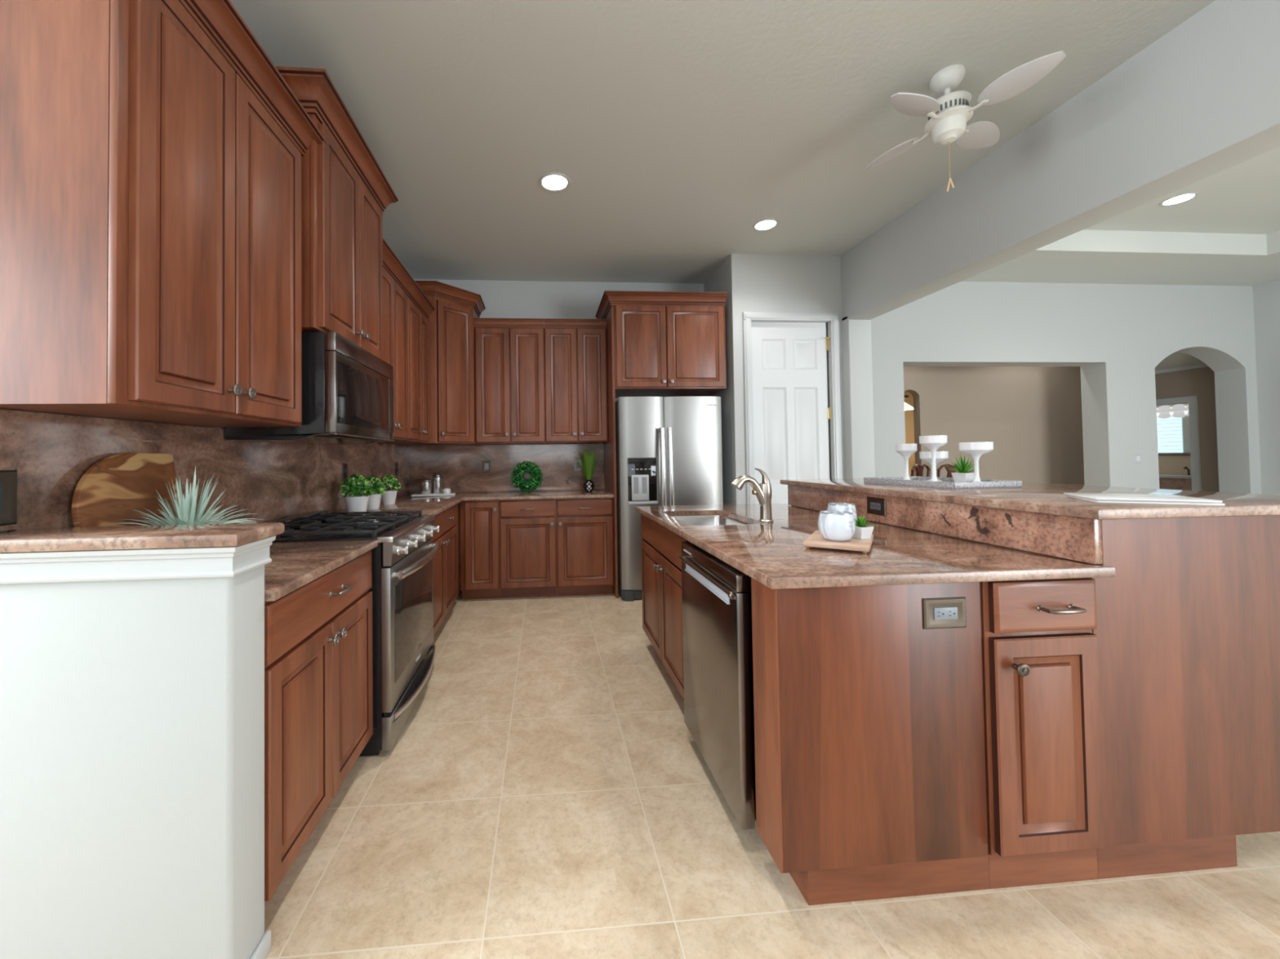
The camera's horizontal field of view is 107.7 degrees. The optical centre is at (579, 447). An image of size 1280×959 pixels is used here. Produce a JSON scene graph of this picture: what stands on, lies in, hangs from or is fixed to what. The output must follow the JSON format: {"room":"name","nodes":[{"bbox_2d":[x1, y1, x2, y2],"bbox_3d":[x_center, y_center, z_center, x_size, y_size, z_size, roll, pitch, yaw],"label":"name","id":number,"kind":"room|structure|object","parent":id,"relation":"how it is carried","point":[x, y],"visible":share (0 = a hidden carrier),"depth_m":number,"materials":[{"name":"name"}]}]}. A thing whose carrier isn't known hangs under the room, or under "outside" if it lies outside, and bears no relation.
{"room":"kitchen","nodes":[
{"label":"kitchen","id":0,"kind":"room"},
{"bbox_2d":[0,564,264,958],"bbox_3d":[-1.115,0.760,1.111,0.623,1.056,0.137,-1,-1,-4],"label":"wall","id":1,"kind":"structure","parent":0,"point":[132,711],"depth_m":1.05,"materials":[{"name":"grey paint"}]},
{"bbox_2d":[0,535,275,584],"bbox_3d":[-1.109,0.266,1.110,0.647,0.068,0.161,-1,-1,-4],"label":"trim","id":2,"kind":"structure","parent":1,"relation":"attached to","point":[225,562],"depth_m":1.05,"materials":[{"name":"grey paint"}]},
{"bbox_2d":[0,522,284,553],"bbox_3d":[-1.098,0.216,1.124,0.633,0.031,0.193,-1,-1,-4],"label":"granite ledge","id":3,"kind":"object","parent":1,"relation":"on","point":[233,535],"visible":1,"depth_m":1.05,"materials":[{"name":"brown stone"}]},
{"bbox_2d":[249,930,271,958],"bbox_3d":[-1.101,1.263,1.094,0.636,0.050,0.151,-1,-1,-4],"label":"baseboard","id":4,"kind":"structure","parent":1,"relation":"attached to","point":[264,948],"depth_m":1.16,"materials":[{"name":"white paint"}]},
{"bbox_2d":[0,408,408,532],"bbox_3d":[-1.637,-0.199,2.909,0.120,3.062,3.760,-1,-1,-4],"label":"wall","id":5,"kind":"structure","parent":0,"point":[3,409],"depth_m":1.60,"materials":[{"name":"grey paint"}]},
{"bbox_2d":[0,0,326,427],"bbox_3d":[-1.258,-0.712,1.495,0.424,1.240,0.969,-1,-1,-4],"label":"upper cabinet","id":6,"kind":"object","parent":5,"relation":"attached to","point":[151,151],"visible":1,"depth_m":1.15,"materials":[{"name":"brown wood"}]},
{"bbox_2d":[0,408,410,531],"bbox_3d":[-1.556,0.178,2.824,0.019,0.474,3.591,-1,-1,-4],"label":"backsplash","id":7,"kind":"structure","parent":5,"relation":"attached to","point":[50,454],"depth_m":1.80,"materials":[{"name":"stone"}]},
{"bbox_2d":[0,470,17,525],"bbox_3d":[-1.411,0.122,1.109,0.008,0.135,0.125,-1,-1,-4],"label":"outlet","id":8,"kind":"object","parent":7,"relation":"attached to","point":[8,478],"visible":1,"depth_m":1.15,"materials":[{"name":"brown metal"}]},
{"bbox_2d":[342,463,347,481],"bbox_3d":[-1.562,0.165,3.097,0.009,0.118,0.075,-1,-1,-4],"label":"outlet","id":9,"kind":"object","parent":7,"relation":"attached to","point":[344,466],"visible":0.97,"depth_m":3.09,"materials":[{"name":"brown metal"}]},
{"bbox_2d":[395,462,398,475],"bbox_3d":[-1.645,0.188,4.184,0.009,0.118,0.075,-1,-1,-4],"label":"outlet","id":10,"kind":"object","parent":7,"relation":"attached to","point":[396,463],"visible":1,"depth_m":4.17,"materials":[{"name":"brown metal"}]},
{"bbox_2d":[275,66,398,359],"bbox_3d":[-1.299,-1.006,2.330,0.477,1.032,0.954,-1,-1,-4],"label":"upper cabinet","id":11,"kind":"object","parent":5,"relation":"attached to","point":[345,192],"visible":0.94,"depth_m":2.12,"materials":[{"name":"brown wood"}]},
{"bbox_2d":[223,331,394,444],"bbox_3d":[-1.283,-0.253,2.329,0.451,0.459,0.765,-1,-1,-4],"label":"microwave","id":12,"kind":"object","parent":11,"relation":"attached to","point":[347,391],"visible":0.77,"depth_m":2.02,"materials":[{"name":"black metal"}]},
{"bbox_2d":[382,238,414,440],"bbox_3d":[-1.382,-0.644,3.049,0.413,1.170,0.652,-1,-1,-4],"label":"upper cabinet","id":13,"kind":"object","parent":5,"relation":"attached to","point":[397,280],"visible":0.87,"depth_m":3.14,"materials":[{"name":"brown wood"}]},
{"bbox_2d":[378,281,435,443],"bbox_3d":[-1.431,-0.630,3.697,0.413,1.170,0.644,-1,-1,-4],"label":"upper cabinet","id":14,"kind":"object","parent":5,"relation":"attached to","point":[420,308],"visible":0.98,"depth_m":3.67,"materials":[{"name":"brown wood"}]},
{"bbox_2d":[410,279,703,583],"bbox_3d":[-0.195,-0.180,4.819,3.048,3.062,0.120,-1,-1,-4],"label":"wall","id":15,"kind":"structure","parent":0,"point":[500,299],"depth_m":4.78,"materials":[{"name":"grey paint"}]},
{"bbox_2d":[387,280,485,445],"bbox_3d":[-1.302,-0.729,4.324,0.769,1.390,0.714,-1,-1,-4],"label":"upper cabinet","id":16,"kind":"object","parent":15,"relation":"attached to","point":[451,371],"visible":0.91,"depth_m":4.14,"materials":[{"name":"brown wood"}]},
{"bbox_2d":[409,443,604,493],"bbox_3d":[-0.726,0.204,4.700,1.959,0.474,0.019,-1,-1,-4],"label":"backsplash","id":17,"kind":"structure","parent":15,"relation":"attached to","point":[460,466],"depth_m":4.68,"materials":[{"name":"stone"}]},
{"bbox_2d":[482,460,490,472],"bbox_3d":[-0.935,0.188,4.670,0.075,0.118,0.009,-1,-1,-4],"label":"outlet","id":18,"kind":"object","parent":17,"relation":"attached to","point":[486,464],"visible":1,"depth_m":4.67,"materials":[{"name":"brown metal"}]},
{"bbox_2d":[573,459,581,471],"bbox_3d":[-0.020,0.179,4.740,0.075,0.118,0.009,-1,-1,-4],"label":"outlet","id":19,"kind":"object","parent":17,"relation":"attached to","point":[576,467],"visible":0.91,"depth_m":4.74,"materials":[{"name":"grey plastic"}]},
{"bbox_2d":[473,317,545,444],"bbox_3d":[-0.670,-0.627,4.535,0.655,1.177,0.384,-1,-1,-4],"label":"upper cabinet","id":20,"kind":"object","parent":15,"relation":"attached to","point":[509,353],"visible":1,"depth_m":4.38,"materials":[{"name":"brown wood"}]},
{"bbox_2d":[543,318,608,444],"bbox_3d":[-0.045,-0.635,4.583,0.597,1.177,0.384,-1,-1,-4],"label":"upper cabinet","id":21,"kind":"object","parent":15,"relation":"attached to","point":[575,370],"visible":1,"depth_m":4.43,"materials":[{"name":"brown wood"}]},
{"bbox_2d":[595,290,727,398],"bbox_3d":[0.750,-0.952,4.480,1.112,0.855,0.725,-1,-1,-4],"label":"upper cabinet","id":22,"kind":"object","parent":15,"relation":"attached to","point":[668,344],"visible":0.98,"depth_m":4.17,"materials":[{"name":"brown wood"}]},
{"bbox_2d":[703,258,732,504],"bbox_3d":[1.399,-0.206,4.618,0.100,3.062,0.724,-1,-1,-4],"label":"wall","id":23,"kind":"structure","parent":0,"point":[717,281],"depth_m":4.36,"materials":[{"name":"grey paint"}]},
{"bbox_2d":[230,0,1215,284],"bbox_3d":[-0.723,-1.835,0.837,6.730,0.100,8.100,-1,-1,-4],"label":"ceiling","id":24,"kind":"structure","parent":0,"point":[676,128],"depth_m":2.41,"materials":[{"name":"white paint"}]},
{"bbox_2d":[538,172,570,191],"bbox_3d":[-0.165,-1.744,3.060,0.206,0.006,0.206,-1,-1,-4],"label":"recessed light","id":25,"kind":"object","parent":24,"relation":"in","point":[553,182],"visible":1,"depth_m":3.06,"materials":[{"name":"grey paint"}]},
{"bbox_2d":[752,218,778,231],"bbox_3d":[1.464,-1.754,3.663,0.192,0.006,0.192,-1,-1,-4],"label":"recessed light","id":26,"kind":"object","parent":24,"relation":"in","point":[764,224],"visible":1,"depth_m":3.66,"materials":[{"name":"grey paint"}]},
{"bbox_2d":[863,50,1066,191],"bbox_3d":[1.772,-1.507,2.234,0.602,0.565,0.602,-1,-1,21],"label":"ceiling fan","id":27,"kind":"object","parent":24,"relation":"hanging from","point":[948,115],"visible":1,"depth_m":2.17,"materials":[{"name":"white"}]},
{"bbox_2d":[264,583,1279,958],"bbox_3d":[4.419,1.336,4.723,17.500,0.100,15.200,-1,-1,-4],"label":"floor","id":28,"kind":"structure","parent":0,"point":[547,792],"depth_m":1.42,"materials":[{"name":"tile"}]},
{"bbox_2d":[264,551,373,901],"bbox_3d":[-1.123,0.857,1.555,0.664,0.882,0.745,-1,-1,-4],"label":"base cabinet","id":29,"kind":"object","parent":28,"relation":"on","point":[318,669],"visible":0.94,"depth_m":1.43,"materials":[{"name":"brown wood"}]},
{"bbox_2d":[264,540,377,601],"bbox_3d":[-1.133,0.399,1.566,0.621,0.030,0.753,-1,-1,-4],"label":"countertop","id":30,"kind":"structure","parent":29,"relation":"on","point":[293,566],"depth_m":1.58,"materials":[{"name":"stone"}]},
{"bbox_2d":[71,453,178,527],"bbox_3d":[-1.402,0.199,1.466,0.062,0.366,0.374,-1,-1,-5],"label":"cutting board","id":31,"kind":"object","parent":30,"relation":"on","point":[111,491],"visible":0.52,"depth_m":1.43,"materials":[{"name":"brown wood"}]},
{"bbox_2d":[111,466,261,525],"bbox_3d":[-1.189,0.219,1.442,0.396,0.325,0.472,-1,-1,26],"label":"succulent plant","id":32,"kind":"object","parent":30,"relation":"on","point":[185,511],"visible":0.45,"depth_m":1.42,"materials":[{"name":"green plant"}]},
{"bbox_2d":[264,510,439,756],"bbox_3d":[-1.119,0.831,2.321,0.737,0.965,0.764,-1,-1,-4],"label":"gas range","id":33,"kind":"object","parent":28,"relation":"on","point":[403,651],"visible":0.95,"depth_m":2.10,"materials":[{"name":"silver metal"}]},
{"bbox_2d":[271,515,421,542],"bbox_3d":[-1.160,0.400,2.327,0.648,0.016,0.760,-1,-1,-4],"label":"cooktop","id":34,"kind":"object","parent":33,"relation":"in","point":[396,533],"depth_m":2.05,"materials":[{"name":"black metal"}]},
{"bbox_2d":[431,503,459,635],"bbox_3d":[-1.265,0.895,3.351,0.654,0.882,1.300,-1,-1,-4],"label":"base cabinet","id":35,"kind":"object","parent":28,"relation":"on","point":[446,561],"visible":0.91,"depth_m":3.38,"materials":[{"name":"brown wood"}]},
{"bbox_2d":[332,489,613,517],"bbox_3d":[-0.637,0.436,3.720,1.938,0.030,1.929,-1,-1,-4],"label":"countertop","id":36,"kind":"structure","parent":35,"relation":"on","point":[429,505],"depth_m":4.07,"materials":[{"name":"stone"}]},
{"bbox_2d":[337,474,376,515],"bbox_3d":[-1.366,0.284,2.860,0.205,0.256,0.208,-1,-1,10],"label":"potted plant","id":37,"kind":"object","parent":36,"relation":"on","point":[355,502],"visible":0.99,"depth_m":2.81,"materials":[{"name":"green plant"}]},
{"bbox_2d":[365,475,386,510],"bbox_3d":[-1.417,0.305,3.173,0.184,0.229,0.194,0,-1,-38],"label":"potted plant","id":38,"kind":"object","parent":36,"relation":"on","point":[374,500],"visible":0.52,"depth_m":3.15,"materials":[{"name":"green plant"}]},
{"bbox_2d":[380,474,401,505],"bbox_3d":[-1.445,0.313,3.518,0.194,0.228,0.190,-2,-1,36],"label":"potted plant","id":39,"kind":"object","parent":36,"relation":"on","point":[389,495],"visible":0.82,"depth_m":3.48,"materials":[{"name":"green plant"}]},
{"bbox_2d":[411,493,455,497],"bbox_3d":[-1.347,0.435,4.302,0.380,0.014,0.140,-1,-1,-11],"label":"serving tray","id":40,"kind":"object","parent":36,"relation":"on","point":[441,494],"visible":1,"depth_m":4.25,"materials":[{"name":"white"}]},
{"bbox_2d":[421,479,431,494],"bbox_3d":[-1.424,0.361,4.317,0.088,0.135,0.088,-1,-1,-4],"label":"shaker","id":41,"kind":"object","parent":40,"relation":"on","point":[425,483],"visible":1,"depth_m":4.28,"materials":[{"name":"silver metal"}]},
{"bbox_2d":[432,474,442,493],"bbox_3d":[-1.339,0.339,4.380,0.088,0.180,0.088,-1,-1,-4],"label":"shaker","id":42,"kind":"object","parent":40,"relation":"on","point":[437,478],"visible":1,"depth_m":4.34,"materials":[{"name":"silver metal"}]},
{"bbox_2d":[442,488,450,493],"bbox_3d":[-1.233,0.401,4.311,0.072,0.050,0.072,-1,-1,-4],"label":"sugar bowl","id":43,"kind":"object","parent":40,"relation":"on","point":[446,491],"visible":1,"depth_m":4.28,"materials":[{"name":"white ceramic"}]},
{"bbox_2d":[511,461,542,492],"bbox_3d":[-0.519,0.283,4.569,0.319,0.310,0.112,-1,-1,-4],"label":"wreath","id":44,"kind":"object","parent":36,"relation":"on","point":[534,471],"visible":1,"depth_m":4.54,"materials":[{"name":"green plant"}]},
{"bbox_2d":[574,448,599,492],"bbox_3d":[0.081,0.211,4.488,0.264,0.429,0.271,0,-1,-32],"label":"vase","id":45,"kind":"object","parent":36,"relation":"on","point":[588,486],"visible":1,"depth_m":4.46,"materials":[{"name":"black"}]},
{"bbox_2d":[459,500,501,599],"bbox_3d":[-0.895,0.910,4.349,0.340,0.882,0.656,-1,-1,-4],"label":"base cabinet","id":46,"kind":"object","parent":28,"relation":"on","point":[479,520],"visible":0.95,"depth_m":4.06,"materials":[{"name":"brown wood"}]},
{"bbox_2d":[498,498,556,598],"bbox_3d":[-0.475,0.905,4.376,0.500,0.882,0.666,-1,-1,-4],"label":"base cabinet","id":47,"kind":"object","parent":28,"relation":"on","point":[527,527],"visible":0.97,"depth_m":4.09,"materials":[{"name":"brown wood"}]},
{"bbox_2d":[555,497,613,596],"bbox_3d":[0.029,0.899,4.415,0.510,0.882,0.666,-1,-1,-4],"label":"base cabinet","id":48,"kind":"object","parent":28,"relation":"on","point":[584,526],"visible":0.96,"depth_m":4.13,"materials":[{"name":"brown wood"}]},
{"bbox_2d":[604,306,617,598],"bbox_3d":[0.287,0.038,4.460,0.022,2.598,0.651,-1,-1,-4],"label":"end panel","id":49,"kind":"object","parent":28,"relation":"on","point":[610,448],"visible":0.64,"depth_m":4.20,"materials":[{"name":"brown wood"}]},
{"bbox_2d":[640,513,688,699],"bbox_3d":[0.743,0.853,2.614,0.658,0.882,1.005,-1,-1,-4],"label":"base cabinet","id":50,"kind":"object","parent":28,"relation":"on","point":[661,548],"visible":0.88,"depth_m":2.52,"materials":[{"name":"brown wood"}]},
{"bbox_2d":[635,503,1115,589],"bbox_3d":[0.960,0.384,2.234,1.026,0.030,1.872,-1,-1,-4],"label":"countertop","id":51,"kind":"structure","parent":50,"relation":"on","point":[773,554],"depth_m":1.52,"materials":[{"name":"stone"}]},
{"bbox_2d":[671,515,748,525],"bbox_3d":[0.707,0.498,2.541,0.413,0.177,0.628,-1,-1,-4],"label":"sink","id":52,"kind":"object","parent":51,"relation":"in","point":[705,520],"visible":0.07,"depth_m":2.83,"materials":[{"name":"silver metal"}]},
{"bbox_2d":[730,467,773,522],"bbox_3d":[0.862,0.237,2.330,0.209,0.270,0.068,-1,-1,-4],"label":"kitchen faucet","id":53,"kind":"object","parent":51,"relation":"on","point":[762,491],"visible":1,"depth_m":2.31,"materials":[{"name":"silver metal"}]},
{"bbox_2d":[802,530,874,554],"bbox_3d":[0.957,0.345,1.711,0.200,0.026,0.310,-2,-1,35],"label":"serving board","id":54,"kind":"object","parent":51,"relation":"on","point":[815,540],"visible":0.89,"depth_m":1.61,"materials":[{"name":"brown wood"}]},
{"bbox_2d":[817,511,855,541],"bbox_3d":[0.923,0.282,1.675,0.118,0.098,0.118,-1,-1,-9],"label":"tumbler","id":55,"kind":"object","parent":54,"relation":"on","point":[833,526],"visible":1,"depth_m":1.63,"materials":[{"name":"ceramic"}]},
{"bbox_2d":[827,502,857,523],"bbox_3d":[1.008,0.274,1.788,0.102,0.116,0.102,-1,-1,24],"label":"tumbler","id":56,"kind":"object","parent":54,"relation":"on","point":[846,507],"visible":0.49,"depth_m":1.75,"materials":[{"name":"ceramic"}]},
{"bbox_2d":[852,515,874,539],"bbox_3d":[1.026,0.286,1.699,0.081,0.088,0.077,0,-1,-31],"label":"potted plant","id":57,"kind":"object","parent":54,"relation":"on","point":[862,531],"visible":0.94,"depth_m":1.68,"materials":[{"name":"green plant"}]},
{"bbox_2d":[615,396,723,601],"bbox_3d":[0.787,0.443,4.372,0.915,1.770,0.785,-1,-1,-4],"label":"refrigerator","id":58,"kind":"object","parent":28,"relation":"on","point":[668,449],"visible":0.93,"depth_m":4.06,"materials":[{"name":"grey metal"}]},
{"bbox_2d":[679,541,756,830],"bbox_3d":[0.774,0.835,1.772,0.647,0.882,0.641,-1,-1,-4],"label":"dishwasher","id":59,"kind":"object","parent":28,"relation":"on","point":[717,628],"visible":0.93,"depth_m":1.61,"materials":[{"name":"silver metal"}]},
{"bbox_2d":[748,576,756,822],"bbox_3d":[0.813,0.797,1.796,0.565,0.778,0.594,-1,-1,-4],"label":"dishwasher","id":60,"kind":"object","parent":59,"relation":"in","point":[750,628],"depth_m":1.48,"materials":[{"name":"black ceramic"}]},
{"bbox_2d":[751,577,989,906],"bbox_3d":[0.852,0.826,1.382,0.620,0.882,0.150,-1,-1,-4],"label":"island end panel","id":61,"kind":"object","parent":28,"relation":"on","point":[871,778],"visible":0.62,"depth_m":1.31,"materials":[{"name":"brown wood"}]},
{"bbox_2d":[911,464,930,476],"bbox_3d":[4.610,0.778,6.638,0.479,1.090,0.520,0,-1,-30],"label":"dining chair","id":62,"kind":"object","parent":28,"relation":"on","point":[919,468],"visible":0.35,"depth_m":6.43,"materials":[{"name":"brown wood"}]},
{"bbox_2d":[937,463,967,477],"bbox_3d":[5.138,0.771,6.675,0.479,1.090,0.520,-1,-1,-9],"label":"dining chair","id":63,"kind":"object","parent":28,"relation":"on","point":[949,471],"visible":0.18,"depth_m":6.44,"materials":[{"name":"brown wood"}]},
{"bbox_2d":[791,505,1279,879],"bbox_3d":[1.810,0.748,2.254,0.745,1.047,1.740,-1,-1,-4],"label":"panel","id":64,"kind":"object","parent":28,"relation":"on","point":[1187,633],"visible":0.4,"depth_m":1.38,"materials":[{"name":"brown wood"}]},
{"bbox_2d":[787,484,1102,564],"bbox_3d":[1.462,0.294,2.232,0.024,0.135,1.730,-1,-1,-4],"label":"granite riser","id":65,"kind":"object","parent":64,"relation":"attached to","point":[1072,538],"visible":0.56,"depth_m":1.71,"materials":[{"name":"brown stone"}]},
{"bbox_2d":[866,496,886,516],"bbox_3d":[1.442,0.285,2.266,0.009,0.082,0.128,-1,-1,-4],"label":"outlet","id":66,"kind":"object","parent":65,"relation":"attached to","point":[877,506],"visible":1,"depth_m":2.26,"materials":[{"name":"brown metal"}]},
{"bbox_2d":[780,478,1279,519],"bbox_3d":[1.937,0.205,2.276,1.035,0.031,1.808,-1,-1,-4],"label":"countertop","id":67,"kind":"structure","parent":64,"relation":"on","point":[1033,497],"depth_m":1.67,"materials":[{"name":"stone"}]},
{"bbox_2d":[863,476,1022,489],"bbox_3d":[1.833,0.177,2.402,0.350,0.031,0.561,-1,-1,-8],"label":"tray","id":68,"kind":"object","parent":67,"relation":"on","point":[921,482],"visible":0.98,"depth_m":2.23,"materials":[{"name":"grey stone"}]},
{"bbox_2d":[895,443,917,479],"bbox_3d":[1.760,0.083,2.505,0.096,0.208,0.096,-1,-1,-4],"label":"candle holder","id":69,"kind":"object","parent":68,"relation":"on","point":[905,451],"visible":0.8,"depth_m":2.49,"materials":[{"name":"white ceramic"}]},
{"bbox_2d":[919,435,946,481],"bbox_3d":[1.773,0.062,2.331,0.112,0.243,0.112,-1,-1,-4],"label":"candle holder","id":70,"kind":"object","parent":68,"relation":"on","point":[932,443],"visible":0.85,"depth_m":2.31,"materials":[{"name":"white ceramic"}]},
{"bbox_2d":[919,451,948,481],"bbox_3d":[1.892,0.102,2.485,0.123,0.165,0.123,-1,-1,-4],"label":"candle holder","id":71,"kind":"object","parent":68,"relation":"on","point":[940,456],"visible":0.57,"depth_m":2.45,"materials":[{"name":"white ceramic"}]},
{"bbox_2d":[948,454,982,482],"bbox_3d":[1.954,0.106,2.378,0.125,0.151,0.178,-1,-1,-7],"label":"potted plant","id":72,"kind":"object","parent":68,"relation":"on","point":[962,476],"visible":0.95,"depth_m":2.37,"materials":[{"name":"green plant"}]},
{"bbox_2d":[959,441,993,482],"bbox_3d":[1.920,0.077,2.251,0.127,0.206,0.127,-1,-1,-4],"label":"candle holder","id":73,"kind":"object","parent":68,"relation":"on","point":[975,450],"visible":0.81,"depth_m":2.23,"materials":[{"name":"white ceramic"}]},
{"bbox_2d":[1066,494,1225,506],"bbox_3d":[1.838,0.172,1.534,0.265,0.006,0.235,-1,-1,29],"label":"brochure","id":74,"kind":"object","parent":67,"relation":"on","point":[1067,495],"visible":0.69,"depth_m":1.44,"materials":[{"name":"white paper"}]},
{"bbox_2d":[1063,493,1222,502],"bbox_3d":[1.833,0.163,1.537,0.265,0.006,0.235,-1,-1,28],"label":"brochure","id":75,"kind":"object","parent":74,"relation":"on","point":[1098,496],"visible":1,"depth_m":1.49,"materials":[{"name":"white paper"}]},
{"bbox_2d":[981,577,1104,888],"bbox_3d":[1.325,0.822,1.484,0.338,0.882,0.408,-1,-1,-4],"label":"base cabinet","id":76,"kind":"object","parent":28,"relation":"on","point":[1046,819],"visible":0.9,"depth_m":1.33,"materials":[{"name":"brown wood"}]},
{"bbox_2d":[1158,454,1191,490],"bbox_3d":[10.969,0.698,8.546,0.620,1.150,1.640,-1,-1,-4],"label":"bathroom vanity","id":77,"kind":"object","parent":28,"relation":"on","point":[1170,466],"visible":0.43,"depth_m":8.61,"materials":[{"name":"brown wood"}]},
{"bbox_2d":[1183,466,1190,475],"bbox_3d":[10.950,0.419,8.396,0.232,0.164,0.037,0,-1,-26],"label":"tap","id":78,"kind":"object","parent":77,"relation":"on","point":[1188,471],"depth_m":8.42,"materials":[{"name":"brown metal"}]},
{"bbox_2d":[727,253,845,504],"bbox_3d":[1.893,-0.221,4.242,1.028,3.062,0.100,-1,-1,-4],"label":"wall","id":79,"kind":"structure","parent":0,"point":[757,282],"depth_m":4.21,"materials":[{"name":"grey paint"}]},
{"bbox_2d":[742,311,842,505],"bbox_3d":[1.922,0.044,4.210,0.888,2.530,0.096,-1,-1,-4],"label":"door","id":80,"kind":"structure","parent":79,"relation":"in","point":[793,407],"depth_m":4.22,"materials":[{"name":"white paint"}]},
{"bbox_2d":[903,391,915,476],"bbox_3d":[5.708,-0.354,8.578,4.300,3.400,2.780,-1,-1,-4],"label":"wall","id":81,"kind":"structure","parent":0,"point":[908,414],"depth_m":9.98,"materials":[{"name":"beige paint"}]},
{"bbox_2d":[922,596,966,629],"bbox_3d":[1.041,0.471,1.324,0.128,0.086,0.009,-1,-1,-4],"label":"outlet","id":82,"kind":"object","parent":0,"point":[940,612],"visible":1,"depth_m":1.32,"materials":[{"name":"beige plastic"}]},
{"bbox_2d":[903,366,1084,484],"bbox_3d":[5.142,-0.483,6.782,5.900,3.600,0.720,-1,-1,-4],"label":"wall","id":83,"kind":"structure","parent":0,"point":[1032,416],"depth_m":7.13,"materials":[{"name":"beige paint"}]},
{"bbox_2d":[840,0,1279,478],"bbox_3d":[2.724,-0.682,1.476,0.218,3.850,8.900,-1,-1,-4],"label":"wall header","id":84,"kind":"structure","parent":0,"point":[1201,101],"depth_m":2.35,"materials":[{"name":"grey paint"}]},
{"bbox_2d":[871,281,1262,493],"bbox_3d":[7.137,-0.642,6.426,9.772,3.850,0.300,-1,-1,-4],"label":"wall","id":85,"kind":"structure","parent":0,"point":[1117,335],"depth_m":6.29,"materials":[{"name":"grey paint"}]},
{"bbox_2d":[1133,453,1142,462],"bbox_3d":[7.545,0.144,6.286,0.120,0.120,0.008,-1,-1,-4],"label":"light switch","id":86,"kind":"object","parent":85,"relation":"attached to","point":[1137,457],"visible":1,"depth_m":6.28,"materials":[{"name":"grey plastic"}]},
{"bbox_2d":[961,146,1279,286],"bbox_3d":[7.570,-2.493,1.909,9.554,0.345,8.950,-1,-1,-4],"label":"ceiling","id":87,"kind":"structure","parent":0,"point":[1228,233],"depth_m":5.36,"materials":[{"name":"white paint"}]},
{"bbox_2d":[1160,192,1198,205],"bbox_3d":[5.992,-2.485,4.656,0.236,0.006,0.236,-1,-1,-4],"label":"recessed light","id":88,"kind":"object","parent":87,"relation":"in","point":[1183,197],"visible":1,"depth_m":4.65,"materials":[{"name":"grey paint"}]},
{"bbox_2d":[1155,403,1190,475],"bbox_3d":[10.387,-0.018,8.567,1.980,2.600,3.700,-1,-1,-4],"label":"wall","id":89,"kind":"structure","parent":0,"point":[1185,404],"depth_m":8.81,"materials":[{"name":"beige paint"}]},
{"bbox_2d":[1156,404,1190,453],"bbox_3d":[11.229,-0.365,8.588,0.070,0.910,1.660,-1,-1,-4],"label":"bathroom window","id":90,"kind":"structure","parent":89,"relation":"in","point":[1172,422],"depth_m":8.77,"materials":[{"name":"white glass"}]},
{"bbox_2d":[1158,455,1191,475],"bbox_3d":[11.258,0.319,8.576,0.030,0.358,1.640,-1,-1,-4],"label":"backsplash","id":91,"kind":"structure","parent":89,"relation":"attached to","point":[1167,464],"depth_m":8.78,"materials":[{"name":"beige tile"}]},
{"bbox_2d":[1155,351,1204,370],"bbox_3d":[8.662,-1.396,8.515,1.395,0.400,3.600,-1,-1,-4],"label":"ceiling","id":92,"kind":"structure","parent":0,"point":[1176,359],"depth_m":7.04,"materials":[{"name":"white paint"}]},
{"bbox_2d":[1155,280,1279,495],"bbox_3d":[9.664,-0.602,3.960,0.150,3.600,12.800,-1,-1,-4],"label":"wall","id":93,"kind":"structure","parent":0,"point":[1266,296],"depth_m":6.42,"materials":[{"name":"grey paint"}]},
{"bbox_2d":[1155,395,1201,491],"bbox_3d":[9.352,0.246,7.454,0.020,2.055,0.830,-1,-1,-4],"label":"trim","id":94,"kind":"structure","parent":93,"relation":"attached to","point":[1192,400],"depth_m":7.09,"materials":[{"name":"grey paint"}]},
{"bbox_2d":[1155,363,1208,373],"bbox_3d":[9.268,-1.210,8.256,0.030,0.060,3.000,-1,-1,-4],"label":"trim","id":95,"kind":"structure","parent":93,"relation":"attached to","point":[1202,365],"depth_m":7.21,"materials":[{"name":"grey paint"}]},
{"bbox_3d":[5.686,-2.004,8.612,4.300,0.100,2.780,-1,-1,-4],"label":"ceiling","id":96,"kind":"structure","parent":0,"visible":0},
{"bbox_2d":[904,402,913,410],"bbox_3d":[6.161,-1.336,8.925,0.420,1.215,0.420,-1,-1,-4],"label":"pendant lamp","id":97,"kind":"object","parent":96,"relation":"hanging from","point":[907,406],"visible":0.2,"depth_m":8.76,"materials":[{"name":"beige"}]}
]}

